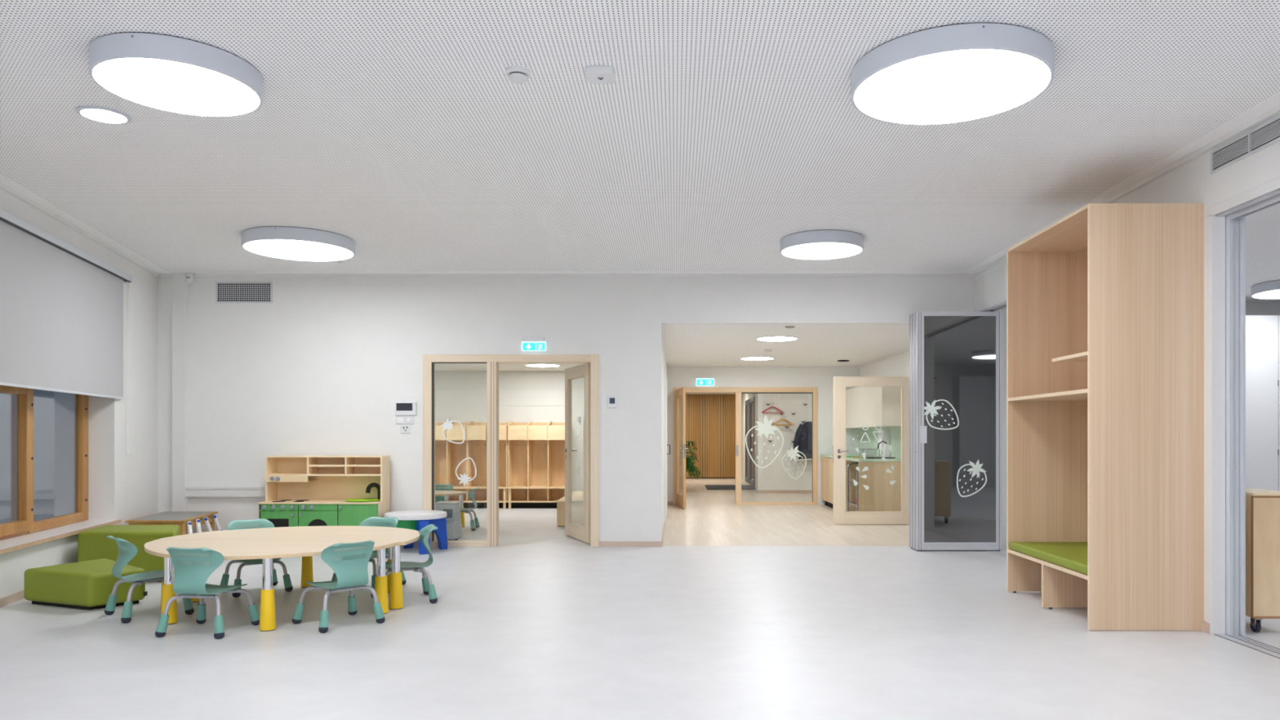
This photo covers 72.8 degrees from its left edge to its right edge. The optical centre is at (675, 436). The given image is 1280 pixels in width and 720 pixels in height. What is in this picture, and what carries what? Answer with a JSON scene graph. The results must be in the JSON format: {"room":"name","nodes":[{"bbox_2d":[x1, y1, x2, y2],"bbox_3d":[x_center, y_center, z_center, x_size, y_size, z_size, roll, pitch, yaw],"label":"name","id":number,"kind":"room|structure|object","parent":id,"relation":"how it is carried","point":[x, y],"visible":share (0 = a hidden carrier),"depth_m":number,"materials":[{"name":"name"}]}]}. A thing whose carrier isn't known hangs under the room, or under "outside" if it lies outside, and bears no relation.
{"room":"children's room","nodes":[
{"label":"children's room","id":0,"kind":"room"},
{"bbox_2d":[0,189,158,598],"bbox_3d":[-4.363,-0.325,3.625,0.300,3.130,13.300,0,0,-15],"label":"wall","id":1,"kind":"structure","parent":0,"point":[121,486],"depth_m":8.73,"materials":[{"name":"paint"}]},
{"bbox_2d":[0,589,24,607],"bbox_3d":[-4.172,1.208,3.520,0.014,0.065,13.000,0,0,-15],"label":"baseboard","id":2,"kind":"structure","parent":1,"relation":"attached to","point":[6,600],"depth_m":6.46,"materials":[{"name":"brown wood"}]},
{"bbox_2d":[0,385,88,540],"bbox_3d":[-4.729,-0.336,4.647,0.082,2.288,7.863,0,0,-15],"label":"window","id":3,"kind":"structure","parent":1,"relation":"in","point":[24,524],"depth_m":7.27,"materials":[{"name":"brown wood"}]},
{"bbox_2d":[0,519,121,554],"bbox_3d":[-4.618,0.826,4.687,0.352,0.032,7.885,0,0,-15],"label":"windowsill","id":4,"kind":"structure","parent":1,"relation":"attached to","point":[13,544],"depth_m":7.22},
{"bbox_2d":[0,208,133,455],"bbox_3d":[-4.486,-0.726,4.815,0.066,1.828,8.264,0,0,-15],"label":"roller blind","id":5,"kind":"object","parent":1,"relation":"attached to","point":[61,304],"visible":1,"depth_m":7.17,"materials":[{"name":"fabric"}]},
{"bbox_2d":[0,173,165,276],"bbox_3d":[-3.965,-1.842,2.967,0.130,0.004,13.825,0,0,-15],"label":"trim","id":6,"kind":"structure","parent":1,"relation":"attached to","point":[5,180],"depth_m":7.35,"materials":[{"name":"white paint"}]},
{"bbox_2d":[157,92,1279,276],"bbox_3d":[-1.380,-1.842,3.310,9.540,0.004,13.020,0,0,0],"label":"trim","id":7,"kind":"structure","parent":1,"relation":"attached to","point":[1273,101],"depth_m":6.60,"materials":[{"name":"white paint"}]},
{"bbox_2d":[435,370,584,492],"bbox_3d":[-3.390,-0.107,15.500,6.220,2.694,0.100,0,0,0],"label":"wall","id":8,"kind":"structure","parent":0,"point":[460,396],"depth_m":15.45,"materials":[{"name":"white paint"}]},
{"bbox_2d":[435,363,585,370],"bbox_3d":[-3.390,-1.220,12.760,6.220,0.080,5.680,0,0,0],"label":"ceiling","id":9,"kind":"structure","parent":0,"point":[438,366],"depth_m":14.60,"materials":[{"name":"white paint"}]},
{"bbox_2d":[524,363,559,367],"bbox_3d":[-2.174,-1.173,14.200,0.564,0.011,0.564,0,0,0],"label":"recessed light","id":10,"kind":"object","parent":9,"relation":"in","point":[540,365],"visible":1,"depth_m":14.16,"materials":[{"name":"white"}]},
{"bbox_2d":[158,276,973,541],"bbox_3d":[-1.350,-0.325,9.860,9.800,3.130,0.120,0,0,0],"label":"wall","id":11,"kind":"structure","parent":0,"point":[321,368],"depth_m":9.80,"materials":[{"name":"paint"}]},
{"bbox_2d":[172,272,265,534],"bbox_3d":[-5.128,-0.300,9.762,1.045,3.080,0.076,0,0,0],"label":"pipe","id":12,"kind":"object","parent":11,"relation":"attached to","point":[181,491],"visible":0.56,"depth_m":9.73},
{"bbox_2d":[215,281,272,302],"bbox_3d":[-4.874,-1.634,9.794,0.641,0.238,0.012,0,0,0],"label":"air vent","id":13,"kind":"object","parent":11,"relation":"in","point":[225,291],"visible":1,"depth_m":9.79,"materials":[{"name":"metal"}]},
{"bbox_2d":[395,416,413,423],"bbox_3d":[-3.055,-0.190,9.789,0.200,0.087,0.022,0,0,0],"label":"light switch","id":14,"kind":"object","parent":11,"relation":"attached to","point":[399,420],"visible":1,"depth_m":9.79,"materials":[{"name":"white plastic"}]},
{"bbox_2d":[395,401,416,415],"bbox_3d":[-3.046,-0.320,9.788,0.241,0.151,0.024,0,0,0],"label":"intercom panel","id":15,"kind":"object","parent":11,"relation":"attached to","point":[402,408],"visible":1,"depth_m":9.78,"materials":[{"name":"plastic"}]},
{"bbox_2d":[422,354,598,546],"bbox_3d":[-1.858,0.154,9.853,1.983,2.171,0.153,0,0,0],"label":"door frame","id":16,"kind":"structure","parent":11,"relation":"in","point":[429,361],"depth_m":9.78,"materials":[{"name":"brown wood"}]},
{"bbox_2d":[400,541,662,546],"bbox_3d":[-2.998,1.210,9.793,5.704,0.060,0.014,0,0,0],"label":"baseboard","id":17,"kind":"structure","parent":11,"relation":"attached to","point":[601,544],"depth_m":9.79,"materials":[{"name":"brown wood"}]},
{"bbox_2d":[521,337,546,351],"bbox_3d":[-1.593,-1.048,9.770,0.275,0.158,0.060,0,0,0],"label":"exit sign","id":18,"kind":"object","parent":11,"relation":"attached to","point":[528,344],"visible":1,"depth_m":9.76,"materials":[{"name":"green"}]},
{"bbox_2d":[562,363,590,542],"bbox_3d":[-1.176,0.185,10.474,0.163,2.086,1.015,0,0,-23],"label":"door","id":19,"kind":"structure","parent":11,"relation":"in","point":[580,532],"depth_m":10.45,"materials":[{"name":"brown wood"}]},
{"bbox_2d":[607,395,617,407],"bbox_3d":[-0.712,-0.398,9.790,0.106,0.132,0.020,0,0,0],"label":"thermostat","id":20,"kind":"object","parent":11,"relation":"attached to","point":[611,400],"visible":1,"depth_m":9.78,"materials":[{"name":"plastic"}]},
{"bbox_2d":[0,0,1279,302],"bbox_3d":[1.650,-1.871,4.450,15.700,0.057,15.300,0,0,0],"label":"ceiling","id":21,"kind":"structure","parent":0,"point":[725,131],"depth_m":5.25,"materials":[{"name":"white paint"}]},
{"bbox_2d":[75,105,131,124],"bbox_3d":[-3.263,-1.837,4.950,0.268,0.011,0.268,0,0,0],"label":"recessed light","id":22,"kind":"object","parent":21,"relation":"in","point":[98,113],"visible":1,"depth_m":4.93,"materials":[{"name":"white plastic"}]},
{"bbox_2d":[80,109,127,123],"bbox_3d":[-3.263,-1.836,4.950,0.224,0.004,0.224,0,0,0],"label":"diffuser","id":23,"kind":"object","parent":22,"relation":"attached to","point":[106,116],"depth_m":4.94,"materials":[{"name":"white plastic"}]},
{"bbox_2d":[88,31,262,117],"bbox_3d":[-2.467,-1.786,4.312,0.749,0.115,0.751,0,0,0],"label":"ceiling lamp","id":24,"kind":"object","parent":21,"relation":"attached to","point":[171,73],"visible":1,"depth_m":4.16,"materials":[{"name":"white"}]},
{"bbox_2d":[92,57,259,115],"bbox_3d":[-2.467,-1.732,4.313,0.721,0.004,0.721,0,0,0],"label":"diffuser","id":25,"kind":"object","parent":24,"relation":"attached to","point":[192,86],"depth_m":4.26,"materials":[{"name":"white plastic"}]},
{"bbox_2d":[241,226,355,261],"bbox_3d":[-3.492,-1.786,8.056,0.970,0.115,0.972,0,0,0],"label":"ceiling lamp","id":26,"kind":"object","parent":21,"relation":"attached to","point":[286,242],"visible":1,"depth_m":7.84,"materials":[{"name":"white"}]},
{"bbox_2d":[243,240,353,261],"bbox_3d":[-3.492,-1.732,8.057,0.938,0.004,0.938,0,0,0],"label":"diffuser","id":27,"kind":"object","parent":26,"relation":"attached to","point":[293,250],"depth_m":7.99,"materials":[{"name":"white plastic"}]},
{"bbox_2d":[505,65,530,84],"bbox_3d":[-0.791,-1.818,4.360,0.124,0.050,0.124,0,0,0],"label":"smoke detector","id":28,"kind":"object","parent":21,"relation":"attached to","point":[519,74],"visible":1,"depth_m":4.33,"materials":[{"name":"white plastic"}]},
{"bbox_2d":[586,65,615,84],"bbox_3d":[-0.377,-1.825,4.370,0.146,0.037,0.146,0,0,0],"label":"ceiling sensor","id":29,"kind":"object","parent":21,"relation":"attached to","point":[595,74],"visible":1,"depth_m":4.33,"materials":[{"name":"white plastic"}]},
{"bbox_2d":[780,229,863,259],"bbox_3d":[1.363,-1.786,8.078,0.766,0.115,0.768,0,0,0],"label":"ceiling lamp","id":30,"kind":"object","parent":21,"relation":"attached to","point":[823,244],"visible":1,"depth_m":7.86,"materials":[{"name":"white plastic"}]},
{"bbox_2d":[782,242,862,259],"bbox_3d":[1.363,-1.732,8.079,0.738,0.004,0.738,0,0,0],"label":"diffuser","id":31,"kind":"object","parent":30,"relation":"attached to","point":[801,251],"depth_m":8.03,"materials":[{"name":"white plastic"}]},
{"bbox_2d":[850,22,1054,125],"bbox_3d":[1.368,-1.786,4.328,0.964,0.115,0.966,0,0,0],"label":"ceiling lamp","id":32,"kind":"object","parent":21,"relation":"attached to","point":[965,72],"visible":1,"depth_m":4.16,"materials":[{"name":"white"}]},
{"bbox_2d":[853,48,1050,124],"bbox_3d":[1.368,-1.732,4.329,0.932,0.004,0.932,0,0,0],"label":"diffuser","id":33,"kind":"object","parent":32,"relation":"attached to","point":[921,86],"depth_m":4.26,"materials":[{"name":"white plastic"}]},
{"bbox_2d":[1250,280,1279,299],"bbox_3d":[7.476,-1.786,10.399,0.952,0.115,0.954,0,0,0],"label":"ceiling lamp","id":34,"kind":"object","parent":21,"relation":"attached to","point":[1270,290],"visible":1,"depth_m":10.39,"materials":[{"name":"white"}]},
{"bbox_2d":[1252,289,1279,298],"bbox_3d":[7.476,-1.732,10.400,0.920,0.004,0.920,0,0,0],"label":"diffuser","id":35,"kind":"object","parent":34,"relation":"attached to","point":[1257,294],"depth_m":10.51,"materials":[{"name":"white"}]},
{"bbox_2d":[0,478,1279,719],"bbox_3d":[0.750,1.265,11.500,17.500,0.050,29.400,0,0,0],"label":"floor","id":36,"kind":"structure","parent":0,"point":[511,633],"depth_m":5.18,"materials":[{"name":"grey plastic"}]},
{"bbox_2d":[24,558,147,609],"bbox_3d":[-4.462,1.109,6.509,0.907,0.262,0.606,0,0,40],"label":"seat block","id":37,"kind":"object","parent":36,"relation":"on","point":[89,584],"visible":0.95,"depth_m":6.31,"materials":[{"name":"green fabric"}]},
{"bbox_2d":[77,524,180,581],"bbox_3d":[-4.772,1.025,7.700,0.983,0.430,0.638,0,0,0],"label":"seat block","id":38,"kind":"object","parent":36,"relation":"on","point":[93,544],"visible":0.52,"depth_m":7.39,"materials":[{"name":"green fabric"}]},
{"bbox_2d":[104,535,194,622],"bbox_3d":[-3.680,0.960,6.056,0.448,0.562,0.459,0,0,43],"label":"child chair","id":39,"kind":"object","parent":36,"relation":"on","point":[139,579],"visible":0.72,"depth_m":5.94,"materials":[{"name":"plastic"}]},
{"bbox_2d":[124,511,222,535],"bbox_3d":[-5.252,1.034,9.138,0.664,0.412,1.203,0,0,-12],"label":"table","id":40,"kind":"object","parent":36,"relation":"on","point":[185,520],"visible":0.59,"depth_m":8.95,"materials":[{"name":"brown wood"}]},
{"bbox_2d":[155,546,259,639],"bbox_3d":[-2.981,0.960,5.542,0.448,0.562,0.459,0,0,6],"label":"child chair","id":41,"kind":"object","parent":36,"relation":"on","point":[189,580],"visible":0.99,"depth_m":5.37,"materials":[{"name":"teal plastic"}]},
{"bbox_2d":[219,518,293,597],"bbox_3d":[-3.381,0.960,6.984,0.448,0.562,0.459,0,0,-41],"label":"child chair","id":42,"kind":"object","parent":36,"relation":"on","point":[232,525],"visible":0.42,"depth_m":6.98,"materials":[{"name":"plastic"}]},
{"bbox_2d":[144,540,397,631],"bbox_3d":[-2.888,0.995,5.885,1.805,0.490,0.850,0,0,0],"label":"table","id":43,"kind":"object","parent":36,"relation":"on","point":[266,551],"visible":0.8,"depth_m":5.76,"materials":[{"name":"brown wood"}]},
{"bbox_2d":[155,525,420,609],"bbox_3d":[-2.868,0.995,6.760,1.874,0.490,1.120,0,0,0],"label":"table","id":44,"kind":"object","parent":36,"relation":"on","point":[403,536],"visible":0.68,"depth_m":6.57,"materials":[{"name":"brown wood"}]},
{"bbox_2d":[257,455,390,527],"bbox_3d":[-3.851,0.723,9.530,1.288,1.034,0.430,0,0,0],"label":"play kitchen","id":45,"kind":"object","parent":36,"relation":"on","point":[301,491],"visible":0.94,"depth_m":9.57,"materials":[{"name":"brown wood"}]},
{"bbox_2d":[259,503,298,527],"bbox_3d":[-4.277,0.952,9.336,0.416,0.475,0.043,0,0,0],"label":"oven","id":46,"kind":"object","parent":45,"relation":"in","point":[278,518],"depth_m":9.34,"materials":[{"name":"green wood"}]},
{"bbox_2d":[298,503,337,526],"bbox_3d":[-3.851,0.952,9.336,0.416,0.475,0.043,0,0,0],"label":"washer","id":47,"kind":"object","parent":45,"relation":"in","point":[306,518],"depth_m":9.34,"materials":[{"name":"green wood"}]},
{"bbox_2d":[257,499,390,503],"bbox_3d":[-3.851,0.713,9.537,1.288,0.018,0.415,0,0,0],"label":"countertop","id":48,"kind":"structure","parent":45,"relation":"on","point":[309,501],"depth_m":9.33,"materials":[{"name":"brown wood"}]},
{"bbox_2d":[308,464,344,466],"bbox_3d":[-3.819,0.315,9.617,0.398,0.022,0.233,0,0,0],"label":"shelf","id":49,"kind":"object","parent":45,"relation":"attached to","point":[309,465],"depth_m":9.50,"materials":[{"name":"brown wood"}]},
{"bbox_2d":[307,473,380,475],"bbox_3d":[-3.628,0.417,9.611,0.798,0.020,0.243,0,0,0],"label":"shelf","id":50,"kind":"object","parent":45,"relation":"attached to","point":[308,474],"depth_m":9.49,"materials":[{"name":"brown wood"}]},
{"bbox_2d":[345,497,380,502],"bbox_3d":[-3.433,0.695,9.530,0.380,0.018,0.380,0,0,0],"label":"sink","id":51,"kind":"object","parent":45,"relation":"in","point":[351,500],"depth_m":9.58,"materials":[{"name":"plastic"}]},
{"bbox_2d":[365,482,380,499],"bbox_3d":[-3.340,0.605,9.600,0.182,0.199,0.048,0,0,0],"label":"faucet","id":52,"kind":"object","parent":45,"relation":"on","point":[371,485],"depth_m":9.58,"materials":[{"name":"black plastic"}]},
{"bbox_2d":[292,540,385,632],"bbox_3d":[-2.236,0.960,5.764,0.459,0.562,0.448,0,0,43],"label":"child chair","id":53,"kind":"object","parent":36,"relation":"on","point":[352,575],"visible":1,"depth_m":5.66,"materials":[{"name":"plastic"}]},
{"bbox_2d":[329,516,406,589],"bbox_3d":[-2.529,0.960,7.156,0.448,0.562,0.459,0,0,15],"label":"child chair","id":54,"kind":"object","parent":36,"relation":"on","point":[392,522],"visible":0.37,"depth_m":7.30,"materials":[{"name":"plastic"}]},
{"bbox_2d":[370,524,437,603],"bbox_3d":[-2.053,0.960,6.572,0.459,0.562,0.448,0,0,-23],"label":"child chair","id":55,"kind":"object","parent":36,"relation":"on","point":[428,588],"visible":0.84,"depth_m":6.57,"materials":[{"name":"plastic"}]},
{"bbox_2d":[384,510,447,554],"bbox_3d":[-2.825,1.040,9.440,0.656,0.440,0.656,0,0,0],"label":"table","id":56,"kind":"object","parent":36,"relation":"on","point":[416,520],"visible":0.59,"depth_m":9.26,"materials":[{"name":"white plastic"}]},
{"bbox_2d":[396,520,416,529],"bbox_3d":[-2.905,0.990,9.390,0.400,0.220,0.400,0,0,0],"label":"tub","id":57,"kind":"object","parent":56,"relation":"in","point":[411,525],"depth_m":9.22,"materials":[{"name":"green plastic"}]},
{"bbox_2d":[435,484,453,507],"bbox_3d":[-3.360,0.960,12.286,0.448,0.562,0.459,0,0,0],"label":"child chair","id":58,"kind":"object","parent":36,"relation":"on","point":[437,486],"visible":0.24,"depth_m":12.46,"materials":[{"name":"plastic"}]},
{"bbox_2d":[435,501,462,540],"bbox_3d":[-2.785,1.020,10.559,0.390,0.440,0.529,0,0,0],"label":"step stool","id":59,"kind":"object","parent":36,"relation":"on","point":[454,525],"visible":0.45,"depth_m":10.57,"materials":[{"name":"grey plastic"}]},
{"bbox_2d":[435,490,466,527],"bbox_3d":[-3.620,0.995,11.730,1.560,0.490,0.900,0,0,0],"label":"table","id":60,"kind":"object","parent":36,"relation":"on","point":[446,494],"visible":0.16,"depth_m":11.85,"materials":[{"name":"brown wood"}]},
{"bbox_2d":[460,487,479,530],"bbox_3d":[-2.874,0.960,11.630,0.459,0.562,0.448,0,0,-5],"label":"child chair","id":61,"kind":"object","parent":36,"relation":"on","point":[472,492],"visible":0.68,"depth_m":11.56,"materials":[{"name":"plastic"}]},
{"bbox_2d":[435,420,511,508],"bbox_3d":[-3.795,0.475,15.215,1.750,1.530,0.450,0,0,0],"label":"locker","id":62,"kind":"object","parent":36,"relation":"on","point":[448,455],"visible":0.45,"depth_m":15.43,"materials":[{"name":"brown wood"}]},
{"bbox_2d":[435,439,506,440],"bbox_3d":[-3.795,0.052,15.219,1.750,0.015,0.418,0,0,0],"label":"shelf","id":63,"kind":"object","parent":62,"relation":"attached to","point":[435,439],"depth_m":15.01,"materials":[{"name":"brown wood"}]},
{"bbox_2d":[448,499,506,502],"bbox_3d":[-3.795,1.123,15.214,1.750,0.023,0.428,0,0,0],"label":"shoe shelf","id":64,"kind":"object","parent":62,"relation":"attached to","point":[464,500],"depth_m":15.05,"materials":[{"name":"brown wood"}]},
{"bbox_2d":[506,420,564,508],"bbox_3d":[-2.385,0.475,15.215,1.050,1.530,0.450,0,0,0],"label":"locker","id":65,"kind":"object","parent":36,"relation":"on","point":[535,455],"visible":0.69,"depth_m":15.43,"materials":[{"name":"brown wood"}]},
{"bbox_2d":[506,499,557,502],"bbox_3d":[-2.385,1.123,15.214,1.050,0.023,0.428,0,0,0],"label":"shoe shelf","id":66,"kind":"object","parent":65,"relation":"attached to","point":[508,500],"depth_m":15.00,"materials":[{"name":"brown wood"}]},
{"bbox_2d":[555,491,584,525],"bbox_3d":[-1.272,1.058,13.092,0.765,0.345,2.215,0,0,0],"label":"storage bench","id":67,"kind":"object","parent":36,"relation":"on","point":[577,497],"visible":0.44,"depth_m":12.00,"materials":[{"name":"brown wood"}]},
{"bbox_2d":[679,440,701,488],"bbox_3d":[0.305,0.663,20.770,0.833,1.154,1.010,0,0,-31],"label":"potted plant","id":68,"kind":"object","parent":36,"relation":"on","point":[690,466],"visible":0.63,"depth_m":20.52,"materials":[{"name":"green plant"}]},
{"bbox_2d":[704,484,755,489],"bbox_3d":[1.350,1.234,21.275,1.200,0.012,1.850,0,0,0],"label":"door mat","id":69,"kind":"object","parent":36,"relation":"on","point":[708,486],"visible":0.8,"depth_m":20.97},
{"bbox_2d":[847,462,858,511],"bbox_3d":[2.900,0.816,13.200,0.429,0.847,0.764,0,0,0],"label":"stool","id":70,"kind":"object","parent":36,"relation":"on","point":[853,503],"visible":0.34,"depth_m":13.38,"materials":[{"name":"metal"}]},
{"bbox_2d":[820,457,901,511],"bbox_3d":[3.018,0.800,14.265,0.717,0.880,3.210,0,0,0],"label":"base unit","id":71,"kind":"object","parent":36,"relation":"on","point":[881,495],"visible":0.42,"depth_m":12.66,"materials":[{"name":"brown wood"}]},
{"bbox_2d":[820,454,901,462],"bbox_3d":[3.015,0.340,14.255,0.730,0.040,3.230,0,0,0],"label":"countertop","id":72,"kind":"structure","parent":71,"relation":"on","point":[896,460],"depth_m":12.72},
{"bbox_2d":[866,457,895,458],"bbox_3d":[3.080,0.311,13.000,0.422,0.018,0.273,0,0,0],"label":"serving tray","id":73,"kind":"object","parent":72,"relation":"on","point":[866,457],"visible":0.92,"depth_m":12.87,"materials":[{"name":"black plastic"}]},
{"bbox_2d":[877,440,891,457],"bbox_3d":[3.122,0.175,12.950,0.206,0.251,0.130,0,0,0],"label":"water jug","id":74,"kind":"object","parent":73,"relation":"on","point":[886,452],"visible":0.91,"depth_m":12.91,"materials":[{"name":"white plastic"}]},
{"bbox_2d":[1006,203,1204,630],"bbox_3d":[3.013,-0.127,6.230,0.734,2.734,1.381,0,0,0],"label":"shelving unit","id":75,"kind":"object","parent":36,"relation":"on","point":[1105,301],"visible":1,"depth_m":5.54,"materials":[{"name":"brown wood"}]},
{"bbox_2d":[1008,542,1087,574],"bbox_3d":[3.001,0.862,6.230,0.698,0.061,1.328,0,0,0],"label":"bench cushion","id":76,"kind":"object","parent":75,"relation":"on","point":[1070,555],"visible":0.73,"depth_m":6.34,"materials":[{"name":"green fabric"}]},
{"bbox_2d":[1015,392,1087,400],"bbox_3d":[3.004,-0.297,6.230,0.712,0.025,1.336,0,0,0],"label":"shelf","id":77,"kind":"object","parent":75,"relation":"attached to","point":[1052,396],"depth_m":6.33,"materials":[{"name":"brown wood"}]},
{"bbox_2d":[1056,355,1087,361],"bbox_3d":[3.004,-0.538,5.826,0.712,0.023,0.528,0,0,0],"label":"shelf","id":78,"kind":"object","parent":75,"relation":"attached to","point":[1069,357],"depth_m":5.90,"materials":[{"name":"brown wood"}]},
{"bbox_2d":[1245,315,1278,490],"bbox_3d":[7.250,-0.173,11.579,1.202,2.826,0.602,0,0,0],"label":"tall cabinet","id":79,"kind":"object","parent":36,"relation":"on","point":[1261,331],"visible":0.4,"depth_m":11.28,"materials":[{"name":"laminate"}]},
{"bbox_2d":[1245,488,1279,631],"bbox_3d":[3.792,0.796,5.923,0.320,0.888,0.953,0,0,0],"label":"trolley","id":80,"kind":"object","parent":36,"relation":"on","point":[1262,506],"visible":0.38,"depth_m":5.45,"materials":[{"name":"brown wood"}]},
{"bbox_2d":[1278,315,1279,490],"bbox_3d":[8.453,-0.173,11.579,1.197,2.826,0.602,0,0,0],"label":"tall cabinet","id":81,"kind":"object","parent":36,"relation":"on","point":[1278,315],"visible":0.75,"depth_m":11.28,"materials":[{"name":"laminate"}]},
{"bbox_2d":[661,325,666,538],"bbox_3d":[-0.218,-0.060,12.900,0.120,2.600,5.960,0,0,0],"label":"wall","id":82,"kind":"structure","parent":0,"point":[663,353],"depth_m":10.65,"materials":[{"name":"paint"}]},
{"bbox_2d":[663,367,670,526],"bbox_3d":[-0.117,0.135,12.800,0.083,2.210,1.540,0,0,0],"label":"door","id":83,"kind":"structure","parent":82,"relation":"in","point":[665,444],"depth_m":12.03,"materials":[{"name":"paint"}]},
{"bbox_2d":[679,394,735,478],"bbox_3d":[0.189,-0.060,25.975,3.577,2.600,0.150,0,0,0],"label":"wall","id":84,"kind":"structure","parent":0,"point":[710,419],"depth_m":25.90,"materials":[{"name":"brown wood"}]},
{"bbox_2d":[741,393,755,480],"bbox_3d":[2.020,-0.060,22.825,0.100,2.600,6.250,0,0,0],"label":"wall","id":85,"kind":"structure","parent":0,"point":[744,397],"depth_m":25.13,"materials":[{"name":"white paint"}]},
{"bbox_2d":[745,395,755,487],"bbox_3d":[1.954,0.115,22.900,0.132,2.250,2.800,0,0,0],"label":"door","id":86,"kind":"structure","parent":85,"relation":"in","point":[749,403],"depth_m":22.77,"materials":[{"name":"metal"}]},
{"bbox_2d":[666,367,859,504],"bbox_3d":[1.636,-0.060,15.930,3.828,2.600,0.100,0,0,0],"label":"wall","id":87,"kind":"structure","parent":0,"point":[822,378],"depth_m":15.88,"materials":[{"name":"paint"}]},
{"bbox_2d":[696,375,714,386],"bbox_3d":[0.544,-1.026,15.850,0.330,0.183,0.060,0,0,0],"label":"exit sign","id":88,"kind":"object","parent":87,"relation":"attached to","point":[701,380],"visible":1,"depth_m":15.84,"materials":[{"name":"green"}]},
{"bbox_2d":[673,386,817,504],"bbox_3d":[1.281,0.165,15.924,2.635,2.150,0.133,0,0,0],"label":"door frame","id":89,"kind":"structure","parent":87,"relation":"in","point":[766,428],"depth_m":15.86,"materials":[{"name":"brown wood"}]},
{"bbox_2d":[675,386,688,508],"bbox_3d":[0.094,0.186,15.357,0.163,2.084,0.985,0,0,-8],"label":"door","id":90,"kind":"structure","parent":89,"relation":"attached to","point":[680,498],"depth_m":14.99,"materials":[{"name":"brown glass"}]},
{"bbox_2d":[755,393,812,493],"bbox_3d":[2.910,-0.060,19.400,2.180,2.600,0.600,0,0,0],"label":"wall","id":91,"kind":"structure","parent":0,"point":[774,476],"depth_m":19.10,"materials":[{"name":"paint"}]},
{"bbox_2d":[757,489,812,493],"bbox_3d":[2.710,1.205,19.093,1.780,0.070,0.015,0,0,0],"label":"baseboard","id":92,"kind":"structure","parent":91,"relation":"attached to","point":[758,491],"depth_m":19.09,"materials":[{"name":"brown wood"}]},
{"bbox_2d":[661,324,909,394],"bbox_3d":[0.600,-1.320,18.060,7.200,0.080,16.280,0,0,0],"label":"ceiling","id":93,"kind":"structure","parent":0,"point":[685,344],"depth_m":12.03,"materials":[{"name":"white paint"}]},
{"bbox_2d":[740,356,773,359],"bbox_3d":[1.340,-1.284,14.160,0.548,0.011,0.548,0,0,0],"label":"recessed light","id":94,"kind":"object","parent":93,"relation":"in","point":[745,357],"visible":1,"depth_m":14.15,"materials":[{"name":"white"}]},
{"bbox_2d":[756,335,797,341],"bbox_3d":[1.328,-1.284,11.320,0.538,0.011,0.538,0,0,0],"label":"recessed light","id":95,"kind":"object","parent":93,"relation":"in","point":[779,338],"visible":1,"depth_m":11.26,"materials":[{"name":"white"}]},
{"bbox_2d":[757,337,796,341],"bbox_3d":[1.328,-1.283,11.320,0.514,0.004,0.514,0,0,0],"label":"diffuser","id":96,"kind":"object","parent":95,"relation":"attached to","point":[764,339],"depth_m":11.35,"materials":[{"name":"white"}]},
{"bbox_2d":[859,113,1279,621],"bbox_3d":[3.465,-0.325,6.400,0.170,3.130,19.200,0,0,0],"label":"wall","id":97,"kind":"structure","parent":0,"point":[1192,182],"depth_m":5.58,"materials":[{"name":"paint"}]},
{"bbox_2d":[666,346,909,368],"bbox_3d":[1.611,-1.270,12.900,3.538,0.040,5.960,0,0,0],"label":"trim","id":98,"kind":"structure","parent":97,"relation":"attached to","point":[906,349],"depth_m":15.81,"materials":[{"name":"paint"}]},
{"bbox_2d":[833,376,909,524],"bbox_3d":[2.809,0.187,12.260,1.151,2.082,0.163,0,0,0],"label":"door","id":99,"kind":"structure","parent":97,"relation":"in","point":[841,516],"depth_m":12.24,"materials":[{"name":"brown wood"}]},
{"bbox_2d":[845,386,901,428],"bbox_3d":[3.200,-0.492,14.265,0.360,0.675,3.210,0,0,0],"label":"upper cabinet","id":100,"kind":"object","parent":97,"relation":"attached to","point":[870,406],"visible":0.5,"depth_m":13.24,"materials":[{"name":"beige wood"}]},
{"bbox_2d":[859,426,901,458],"bbox_3d":[3.371,0.080,14.260,0.012,0.480,3.200,0,0,0],"label":"backsplash","id":101,"kind":"structure","parent":97,"relation":"attached to","point":[895,432],"depth_m":14.36,"materials":[{"name":"green glass"}]},
{"bbox_2d":[878,429,889,453],"bbox_3d":[3.297,0.075,13.700,0.135,0.390,0.260,0,0,0],"label":"dispenser","id":102,"kind":"object","parent":101,"relation":"attached to","point":[886,437],"visible":0.58,"depth_m":13.57,"materials":[{"name":"white plastic"}]},
{"bbox_2d":[909,294,1006,558],"bbox_3d":[3.079,-0.105,8.355,0.928,2.690,2.850,0,0,0],"label":"door","id":103,"kind":"structure","parent":97,"relation":"in","point":[999,304],"depth_m":9.41,"materials":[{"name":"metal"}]},
{"bbox_2d":[1206,177,1279,658],"bbox_3d":[3.461,-0.105,3.200,0.186,2.690,4.600,0,0,0],"label":"door","id":104,"kind":"structure","parent":97,"relation":"in","point":[1225,234],"depth_m":5.44,"materials":[{"name":"metal"}]},
{"bbox_2d":[1209,115,1279,173],"bbox_3d":[3.373,-1.725,4.510,0.014,0.140,1.900,0,0,0],"label":"air vent","id":105,"kind":"object","parent":97,"relation":"in","point":[1267,134],"visible":1,"depth_m":5.12,"materials":[{"name":"metal"}]},
{"bbox_2d":[998,302,1279,527],"bbox_3d":[6.525,-0.325,11.950,5.950,3.130,0.100,0,0,0],"label":"wall","id":106,"kind":"structure","parent":0,"point":[1251,308],"depth_m":11.90,"materials":[{"name":"paint"}]},
{"bbox_3d":[2.821,-0.336,19.074,0.102,0.053,0.052,0,0,0],"label":"coat hook","id":107,"kind":"object","parent":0,"visible":0},
{"bbox_2d":[793,421,812,460],"bbox_3d":[2.921,0.087,18.957,0.682,0.852,0.279,0,0,0],"label":"jacket","id":108,"kind":"object","parent":107,"relation":"hanging from","point":[803,435],"visible":0.57,"depth_m":18.88,"materials":[{"name":"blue fabric"}]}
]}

